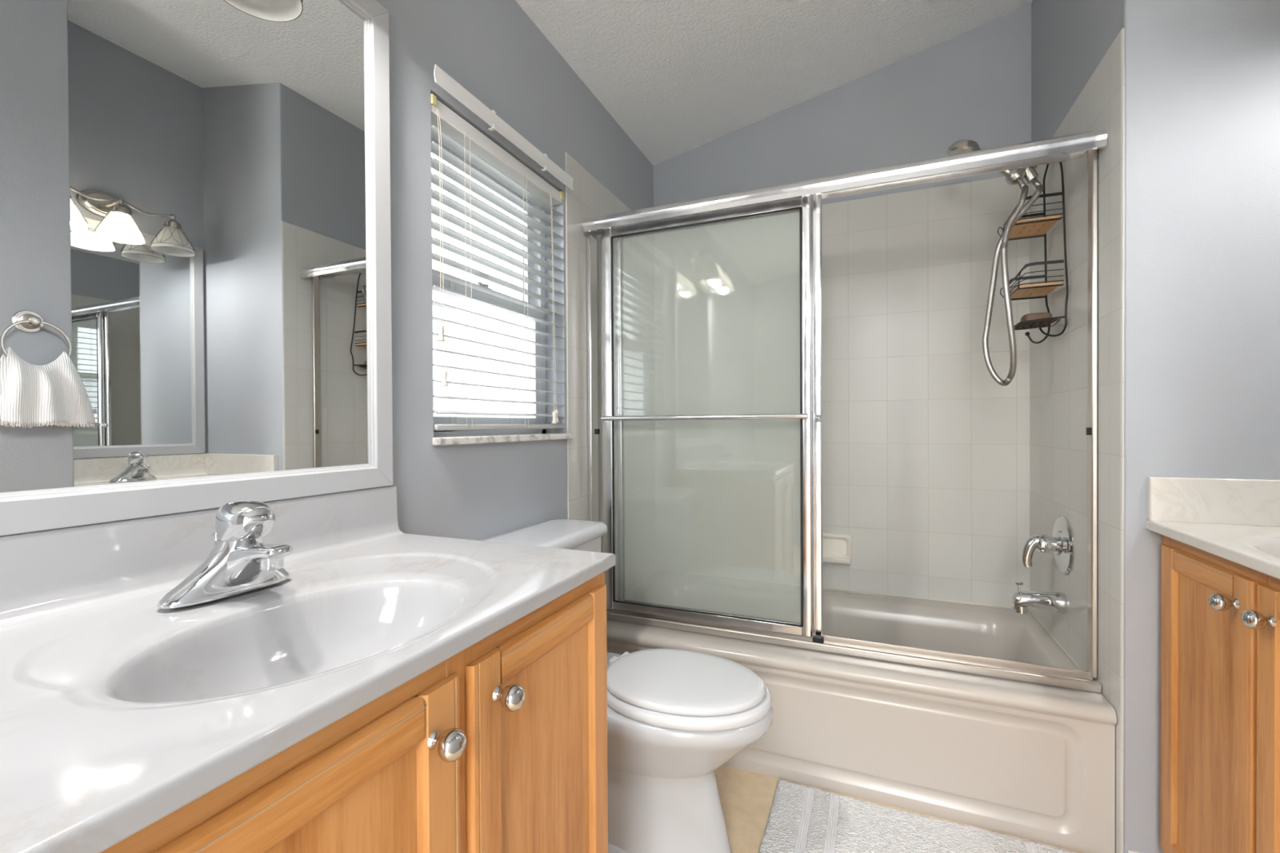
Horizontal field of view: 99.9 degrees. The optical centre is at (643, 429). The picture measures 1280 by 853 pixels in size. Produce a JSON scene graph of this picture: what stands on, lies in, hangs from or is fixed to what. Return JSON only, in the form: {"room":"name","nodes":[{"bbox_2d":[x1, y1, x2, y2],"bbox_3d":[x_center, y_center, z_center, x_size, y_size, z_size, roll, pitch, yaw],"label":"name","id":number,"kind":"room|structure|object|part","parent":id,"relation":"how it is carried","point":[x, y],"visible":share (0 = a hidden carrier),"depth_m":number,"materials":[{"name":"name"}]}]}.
{"room":"bathroom","nodes":[
{"label":"bathroom","id":0,"kind":"room"},
{"bbox_2d":[367,0,653,540],"bbox_3d":[-0.722,-0.103,0.979,0.160,2.562,4.150,0,0,23],"label":"wall","id":1,"kind":"structure","parent":0,"point":[493,49],"depth_m":1.43,"materials":[{"name":"grey paint"}]},
{"bbox_2d":[0,0,392,536],"bbox_3d":[-0.696,-0.383,0.807,0.020,1.014,0.758,0,0,23],"label":"wall mirror","id":2,"kind":"object","parent":1,"relation":"attached to","point":[196,309],"visible":1,"depth_m":0.82,"materials":[{"name":"grey mirror"}]},
{"bbox_2d":[0,485,404,629],"bbox_3d":[-0.688,0.178,0.791,0.045,0.104,0.812,0,0,23],"label":"backsplash","id":3,"kind":"structure","parent":1,"relation":"attached to","point":[54,572],"depth_m":0.75,"materials":[{"name":"white stone"}]},
{"bbox_2d":[431,137,573,445],"bbox_3d":[-0.438,-0.391,1.591,0.161,0.854,0.622,0,0,23],"label":"window","id":4,"kind":"structure","parent":1,"relation":"in","point":[441,437],"depth_m":1.60,"materials":[{"name":"white glass"}]},
{"bbox_3d":[-0.495,-0.581,1.609,0.024,0.418,0.548,0,0,23],"label":"sash","id":5,"kind":"part","parent":4,"relation":"part of","materials":[{"name":"white plastic"}]},
{"bbox_3d":[-0.467,-0.205,1.601,0.004,0.350,0.492,0,0,23],"label":"pane","id":6,"kind":"part","parent":4,"relation":"part of","materials":[{"name":"clear glass"}]},
{"bbox_3d":[-0.467,-0.205,1.601,0.024,0.420,0.548,0,0,23],"label":"sash","id":7,"kind":"part","parent":4,"relation":"part of","materials":[{"name":"white plastic"}]},
{"bbox_3d":[-0.485,-0.392,1.607,0.062,0.851,0.610,0,0,23],"label":"frame","id":8,"kind":"part","parent":4,"relation":"part of","materials":[{"name":"white plastic"}]},
{"bbox_2d":[431,64,573,430],"bbox_3d":[-0.399,-0.424,1.554,0.102,0.848,0.631,0,0,23],"label":"window blind","id":9,"kind":"object","parent":4,"relation":"attached to","point":[448,128],"visible":0.94,"depth_m":1.51,"materials":[{"name":"white plastic"}]},
{"bbox_3d":[-0.492,-0.503,1.297,0.008,0.541,0.003,0,0,23],"label":"pull cord","id":10,"kind":"part","parent":9,"relation":"part of","materials":[{"name":"white fabric"}]},
{"bbox_3d":[-0.489,-0.449,1.303,0.009,0.649,0.004,0,0,-11],"label":"pull cord","id":11,"kind":"part","parent":9,"relation":"part of","materials":[{"name":"white fabric"}]},
{"bbox_3d":[-0.507,-0.386,1.407,0.001,0.765,0.002,0,0,23],"label":"ladder cord","id":12,"kind":"part","parent":9,"relation":"part of","materials":[{"name":"white fabric"}]},
{"bbox_3d":[-0.500,-0.386,1.426,0.001,0.765,0.002,0,0,23],"label":"ladder cord","id":13,"kind":"part","parent":9,"relation":"part of","materials":[{"name":"white fabric"}]},
{"bbox_3d":[-0.458,-0.386,1.387,0.001,0.765,0.002,0,0,23],"label":"ladder cord","id":14,"kind":"part","parent":9,"relation":"part of","materials":[{"name":"white fabric"}]},
{"bbox_3d":[-0.450,-0.386,1.405,0.001,0.765,0.002,0,0,23],"label":"ladder cord","id":15,"kind":"part","parent":9,"relation":"part of","materials":[{"name":"white fabric"}]},
{"bbox_3d":[-0.406,-0.007,1.578,0.051,0.015,0.596,0,0,23],"label":"rail","id":16,"kind":"part","parent":9,"relation":"part of","materials":[{"name":"grey plastic"}]},
{"bbox_3d":[-0.409,-0.388,1.643,0.001,0.765,0.002,0,0,23],"label":"ladder cord","id":17,"kind":"part","parent":9,"relation":"part of","materials":[{"name":"white fabric"}]},
{"bbox_3d":[-0.402,-0.388,1.658,0.001,0.765,0.002,0,0,23],"label":"ladder cord","id":18,"kind":"part","parent":9,"relation":"part of","materials":[{"name":"white fabric"}]},
{"bbox_3d":[-0.359,-0.388,1.622,0.001,0.765,0.002,0,0,23],"label":"ladder cord","id":19,"kind":"part","parent":9,"relation":"part of","materials":[{"name":"white fabric"}]},
{"bbox_3d":[-0.353,-0.388,1.637,0.001,0.765,0.002,0,0,23],"label":"ladder cord","id":20,"kind":"part","parent":9,"relation":"part of","materials":[{"name":"white fabric"}]},
{"bbox_3d":[-0.297,-0.408,1.758,0.013,0.739,0.006,-1,1,-36],"label":"pull cord","id":21,"kind":"part","parent":9,"relation":"part of","materials":[{"name":"white fabric"}]},
{"bbox_3d":[-0.295,-0.411,1.767,0.008,0.734,0.018,0,0,23],"label":"pull cord","id":22,"kind":"part","parent":9,"relation":"part of","materials":[{"name":"white fabric"}]},
{"bbox_3d":[-0.406,0.027,1.581,0.096,0.019,0.622,0,0,23],"label":"sill","id":23,"kind":"part","parent":4,"relation":"part of","materials":[{"name":"stone"}]},
{"bbox_2d":[564,151,655,591],"bbox_3d":[-0.104,0.053,2.238,0.006,2.026,0.824,0,0,23],"label":"wall tile","id":24,"kind":"structure","parent":1,"relation":"attached to","point":[589,198],"depth_m":2.29,"materials":[{"name":"white tile"}]},
{"bbox_2d":[515,0,1032,165],"bbox_3d":[0.382,-1.558,0.503,2.750,0.685,4.150,0,0,23],"label":"ceiling","id":25,"kind":"structure","parent":0,"point":[677,77],"depth_m":1.99,"materials":[{"name":"white paint"}]},
{"bbox_2d":[653,4,1031,206],"bbox_3d":[1.114,-0.362,2.256,2.560,3.042,0.144,0,0,23],"label":"wall","id":26,"kind":"structure","parent":0,"point":[975,84],"depth_m":2.21,"materials":[{"name":"grey paint"}]},
{"bbox_2d":[653,176,1030,608],"bbox_3d":[0.759,-0.074,2.326,1.530,1.784,0.006,0,0,23],"label":"wall tile","id":27,"kind":"structure","parent":26,"relation":"attached to","point":[926,456],"depth_m":2.25,"materials":[{"name":"white tile"}]},
{"bbox_2d":[822,533,852,564],"bbox_3d":[0.801,0.506,2.276,0.154,0.120,0.064,0,0,23],"label":"soap dish","id":28,"kind":"object","parent":27,"relation":"attached to","point":[837,548],"visible":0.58,"depth_m":2.29,"materials":[{"name":"white ceramic"}]},
{"bbox_2d":[715,764,1082,852],"bbox_3d":[0.120,1.132,-0.202,2.700,0.100,5.700,0,0,23],"label":"floor","id":29,"kind":"structure","parent":0,"point":[746,797],"depth_m":1.53,"materials":[{"name":"beige tile"}]},
{"bbox_2d":[101,571,608,852],"bbox_3d":[-0.443,0.667,0.693,0.572,0.824,0.808,0,0,23],"label":"vanity cabinet","id":30,"kind":"object","parent":29,"relation":"on","point":[500,745],"visible":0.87,"depth_m":0.61,"materials":[{"name":"brown wood"}]},
{"bbox_3d":[-0.294,0.283,0.458,0.018,0.055,0.330,0,0,23],"label":"frame rail","id":31,"kind":"part","parent":30,"relation":"part of","materials":[{"name":"brown wood"}]},
{"bbox_3d":[-0.280,0.307,0.452,0.011,0.052,0.242,0,0,23],"label":"door rail","id":32,"kind":"part","parent":30,"relation":"part of","materials":[{"name":"brown wood"}]},
{"bbox_2d":[0,485,615,852],"bbox_3d":[-0.458,0.240,0.697,0.542,0.230,0.816,0,0,23],"label":"countertop","id":33,"kind":"structure","parent":30,"relation":"on","point":[119,711],"depth_m":0.64,"materials":[{"name":"white stone"}]},
{"bbox_2d":[156,499,293,608],"bbox_3d":[-0.546,0.163,0.742,0.150,0.128,0.164,0,0,23],"label":"faucet","id":34,"kind":"object","parent":33,"relation":"on","point":[239,562],"visible":1,"depth_m":0.72,"materials":[{"name":"silver metal"}]},
{"bbox_3d":[-0.610,0.184,0.769,0.012,0.075,0.012,0,0,23],"label":"lift rod","id":35,"kind":"part","parent":34,"relation":"part of","materials":[{"name":"silver metal"}]},
{"bbox_3d":[-0.548,0.124,0.743,0.081,0.051,0.060,0,0,23],"label":"handle","id":36,"kind":"part","parent":34,"relation":"part of","materials":[{"name":"silver metal"}]},
{"bbox_3d":[-0.282,0.633,0.456,0.002,0.613,0.246,0,0,23],"label":"door panel","id":37,"kind":"part","parent":30,"relation":"part of","materials":[{"name":"brown wood"}]},
{"bbox_3d":[-0.278,0.633,0.454,0.011,0.705,0.354,0,0,23],"label":"cabinet door","id":38,"kind":"part","parent":30,"relation":"part of","materials":[{"name":"brown wood"}]},
{"bbox_3d":[-0.206,0.332,0.567,0.037,0.032,0.032,0,0,23],"label":"knob","id":39,"kind":"part","parent":30,"relation":"part of","materials":[{"name":"silver metal"}]},
{"bbox_3d":[-0.165,0.331,0.664,0.037,0.032,0.032,0,0,23],"label":"knob","id":40,"kind":"part","parent":30,"relation":"part of","materials":[{"name":"silver metal"}]},
{"bbox_3d":[-0.232,0.619,0.604,0.018,0.730,0.808,0,0,23],"label":"frame","id":41,"kind":"part","parent":30,"relation":"part of","materials":[{"name":"brown wood"}]},
{"bbox_3d":[-0.150,0.279,0.801,0.018,0.055,0.330,0,0,23],"label":"frame rail","id":42,"kind":"part","parent":30,"relation":"part of","materials":[{"name":"brown wood"}]},
{"bbox_3d":[-0.135,0.630,0.797,0.011,0.705,0.354,0,0,23],"label":"cabinet door","id":43,"kind":"part","parent":30,"relation":"part of","materials":[{"name":"brown wood"}]},
{"bbox_3d":[-0.136,0.303,0.795,0.011,0.052,0.242,0,0,23],"label":"door rail","id":44,"kind":"part","parent":30,"relation":"part of","materials":[{"name":"brown wood"}]},
{"bbox_3d":[-0.138,0.630,0.799,0.002,0.613,0.246,0,0,23],"label":"door panel","id":45,"kind":"part","parent":30,"relation":"part of","materials":[{"name":"brown wood"}]},
{"bbox_2d":[480,518,773,852],"bbox_3d":[-0.036,0.681,1.428,0.748,0.780,0.476,0,0,23],"label":"toilet","id":46,"kind":"object","parent":29,"relation":"on","point":[675,717],"visible":0.54,"depth_m":1.30,"materials":[{"name":"white ceramic"}]},
{"bbox_3d":[-0.285,0.310,1.529,0.212,0.038,0.476,0,0,23],"label":"tank lid","id":47,"kind":"part","parent":46,"relation":"part of","materials":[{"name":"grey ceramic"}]},
{"bbox_3d":[-0.285,0.501,1.530,0.187,0.343,0.444,0,0,23],"label":"tank","id":48,"kind":"part","parent":46,"relation":"part of","materials":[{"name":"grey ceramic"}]},
{"bbox_3d":[0.103,0.634,1.369,0.412,0.020,0.320,0,0,23],"label":"lid","id":49,"kind":"part","parent":46,"relation":"part of","materials":[{"name":"white plastic"}]},
{"bbox_3d":[0.106,0.658,1.368,0.432,0.024,0.348,0,0,23],"label":"seat","id":50,"kind":"part","parent":46,"relation":"part of","materials":[{"name":"white plastic"}]},
{"bbox_2d":[606,568,1116,852],"bbox_3d":[0.610,0.874,1.970,1.526,0.380,0.782,0,0,23],"label":"bathtub","id":51,"kind":"object","parent":29,"relation":"on","point":[1034,762],"visible":0.62,"depth_m":1.55,"materials":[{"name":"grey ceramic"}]},
{"bbox_2d":[582,128,1107,693],"bbox_3d":[0.500,-0.042,1.708,1.516,1.462,0.101,0,0,23],"label":"frame","id":52,"kind":"object","parent":51,"relation":"on","point":[1084,144],"visible":0.8,"depth_m":1.57,"materials":[{"name":"silver metal"}]},
{"bbox_2d":[600,194,822,636],"bbox_3d":[0.200,-0.042,1.827,0.772,1.400,0.087,0,0,23],"label":"door","id":53,"kind":"structure","parent":52,"relation":"in","point":[608,417],"depth_m":1.77,"materials":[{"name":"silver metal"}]},
{"bbox_3d":[0.551,-0.034,1.698,0.019,0.024,0.018,0,0,23],"label":"finger pull","id":54,"kind":"part","parent":53,"relation":"part of","materials":[{"name":"silver metal"}]},
{"bbox_3d":[0.496,-0.745,1.703,1.516,0.055,0.101,0,0,23],"label":"header rail","id":55,"kind":"part","parent":52,"relation":"part of","materials":[{"name":"silver metal"}]},
{"bbox_2d":[758,779,1077,852],"bbox_3d":[0.669,1.061,1.230,0.799,0.013,0.532,0,0,23],"label":"bath mat","id":56,"kind":"object","parent":29,"relation":"on","point":[802,819],"visible":1,"depth_m":1.41,"materials":[{"name":"white fabric"}]},
{"bbox_2d":[1160,535,1279,852],"bbox_3d":[1.304,0.656,0.860,0.566,0.824,0.692,0,0,23],"label":"vanity cabinet","id":57,"kind":"object","parent":29,"relation":"on","point":[1220,616],"visible":0.95,"depth_m":1.05,"materials":[{"name":"brown wood"}]},
{"bbox_3d":[1.147,0.947,1.103,0.012,0.052,0.213,0,0,23],"label":"door rail","id":58,"kind":"part","parent":57,"relation":"part of","materials":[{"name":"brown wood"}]},
{"bbox_3d":[1.149,0.621,1.099,0.004,0.613,0.217,0,0,23],"label":"door panel","id":59,"kind":"part","parent":57,"relation":"part of","materials":[{"name":"brown wood"}]},
{"bbox_3d":[1.143,0.294,1.098,0.012,0.052,0.213,0,0,23],"label":"door rail","id":60,"kind":"part","parent":57,"relation":"part of","materials":[{"name":"brown wood"}]},
{"bbox_2d":[1145,476,1279,579],"bbox_3d":[1.311,0.229,0.851,0.546,0.230,0.701,0,0,23],"label":"countertop","id":61,"kind":"structure","parent":57,"relation":"on","point":[1235,520],"depth_m":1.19,"materials":[{"name":"beige stone"}]},
{"bbox_3d":[1.158,0.270,1.091,0.018,0.055,0.301,0,0,23],"label":"frame rail","id":62,"kind":"part","parent":57,"relation":"part of","materials":[{"name":"brown wood"}]},
{"bbox_3d":[1.097,0.609,0.946,0.018,0.730,0.692,0,0,23],"label":"frame","id":63,"kind":"part","parent":57,"relation":"part of","materials":[{"name":"brown wood"}]},
{"bbox_3d":[1.075,0.321,0.997,0.037,0.032,0.032,0,0,23],"label":"knob","id":64,"kind":"part","parent":57,"relation":"part of","materials":[{"name":"silver metal"}]},
{"bbox_3d":[1.037,0.322,0.909,0.037,0.032,0.032,0,0,23],"label":"knob","id":65,"kind":"part","parent":57,"relation":"part of","materials":[{"name":"silver metal"}]},
{"bbox_3d":[1.019,0.624,0.798,0.012,0.705,0.313,0,0,23],"label":"cabinet door","id":66,"kind":"part","parent":57,"relation":"part of","materials":[{"name":"brown wood"}]},
{"bbox_3d":[1.032,0.273,0.790,0.018,0.055,0.289,0,0,23],"label":"frame rail","id":67,"kind":"part","parent":57,"relation":"part of","materials":[{"name":"brown wood"}]},
{"bbox_3d":[1.017,0.297,0.796,0.012,0.052,0.201,0,0,23],"label":"door rail","id":68,"kind":"part","parent":57,"relation":"part of","materials":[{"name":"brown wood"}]},
{"bbox_2d":[1031,0,1279,852],"bbox_3d":[1.710,-0.360,1.492,0.870,3.042,0.803,0,0,23],"label":"wall","id":69,"kind":"structure","parent":0,"point":[1202,249],"depth_m":1.25,"materials":[{"name":"grey paint"}]},
{"bbox_2d":[1029,27,1124,852],"bbox_3d":[1.307,0.049,1.661,0.006,2.026,0.799,0,0,23],"label":"wall tile","id":70,"kind":"structure","parent":69,"relation":"attached to","point":[1058,365],"depth_m":1.50,"materials":[{"name":"white tile"}]},
{"bbox_2d":[946,139,1043,386],"bbox_3d":[1.157,-0.546,1.723,0.317,0.814,0.159,0,0,23],"label":"shower","id":71,"kind":"object","parent":70,"relation":"attached to","point":[1014,176],"visible":0.91,"depth_m":1.71,"materials":[{"name":"silver metal"}]},
{"bbox_3d":[1.144,-0.866,1.755,0.137,0.119,0.035,0,0,19],"label":"handle","id":72,"kind":"part","parent":71,"relation":"part of","materials":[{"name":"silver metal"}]},
{"bbox_2d":[997,161,1068,343],"bbox_3d":[1.246,-0.594,1.744,0.152,0.623,0.240,0,0,23],"label":"shower caddy","id":73,"kind":"object","parent":70,"relation":"attached to","point":[1032,228],"visible":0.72,"depth_m":1.70,"materials":[{"name":"black metal"}]},
{"bbox_2d":[997,191,1062,240],"bbox_3d":[1.244,-0.682,1.748,0.145,0.086,0.176,0,0,23],"label":"wire tray","id":74,"kind":"object","parent":73,"relation":"on","point":[1032,228],"depth_m":1.72,"materials":[{"name":"brown wood"}]},
{"bbox_2d":[1000,259,1063,300],"bbox_3d":[1.245,-0.474,1.740,0.139,0.082,0.184,0,0,23],"label":"wire tray","id":75,"kind":"object","parent":73,"relation":"on","point":[1040,290],"depth_m":1.70,"materials":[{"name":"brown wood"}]},
{"bbox_3d":[1.248,-0.337,1.718,0.098,0.003,0.116,0,0,23],"label":"rusty plate","id":76,"kind":"part","parent":73,"relation":"part of","materials":[{"name":"brown metal"}]},
{"bbox_2d":[1020,312,1052,321],"bbox_3d":[1.247,-0.353,1.708,0.075,0.026,0.060,0,0,23],"label":"soap bar","id":77,"kind":"object","parent":73,"relation":"on","point":[1028,317],"visible":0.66,"depth_m":1.68,"materials":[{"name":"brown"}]},
{"bbox_3d":[1.283,-0.594,1.728,0.071,0.623,0.240,0,0,23],"label":"wire frame","id":78,"kind":"part","parent":73,"relation":"part of","materials":[{"name":"black metal"}]},
{"bbox_2d":[1012,581,1067,614],"bbox_3d":[1.248,0.536,1.700,0.135,0.097,0.062,0,0,23],"label":"tub spout","id":79,"kind":"object","parent":70,"relation":"attached to","point":[1053,602],"visible":1,"depth_m":1.68,"materials":[{"name":"silver metal"}]},
{"bbox_3d":[1.201,0.507,1.719,0.022,0.039,0.021,0,0,23],"label":"diverter knob","id":80,"kind":"part","parent":79,"relation":"part of","materials":[{"name":"silver metal"}]},
{"bbox_2d":[1021,515,1074,574],"bbox_3d":[1.258,0.360,1.694,0.112,0.178,0.178,0,0,23],"label":"shower valve","id":81,"kind":"object","parent":70,"relation":"attached to","point":[1061,543],"visible":1,"depth_m":1.67,"materials":[{"name":"silver metal"}]},
{"bbox_3d":[1.249,0.385,1.698,0.094,0.107,0.058,0,0,23],"label":"lever handle","id":82,"kind":"part","parent":81,"relation":"part of","materials":[{"name":"silver metal"}]},
{"bbox_2d":[1127,849,1142,852],"bbox_3d":[1.222,1.038,1.269,0.124,0.054,0.012,0,0,23],"label":"baseboard","id":83,"kind":"structure","parent":69,"relation":"attached to","point":[1128,851],"depth_m":1.29,"materials":[{"name":"white paint"}]}
]}

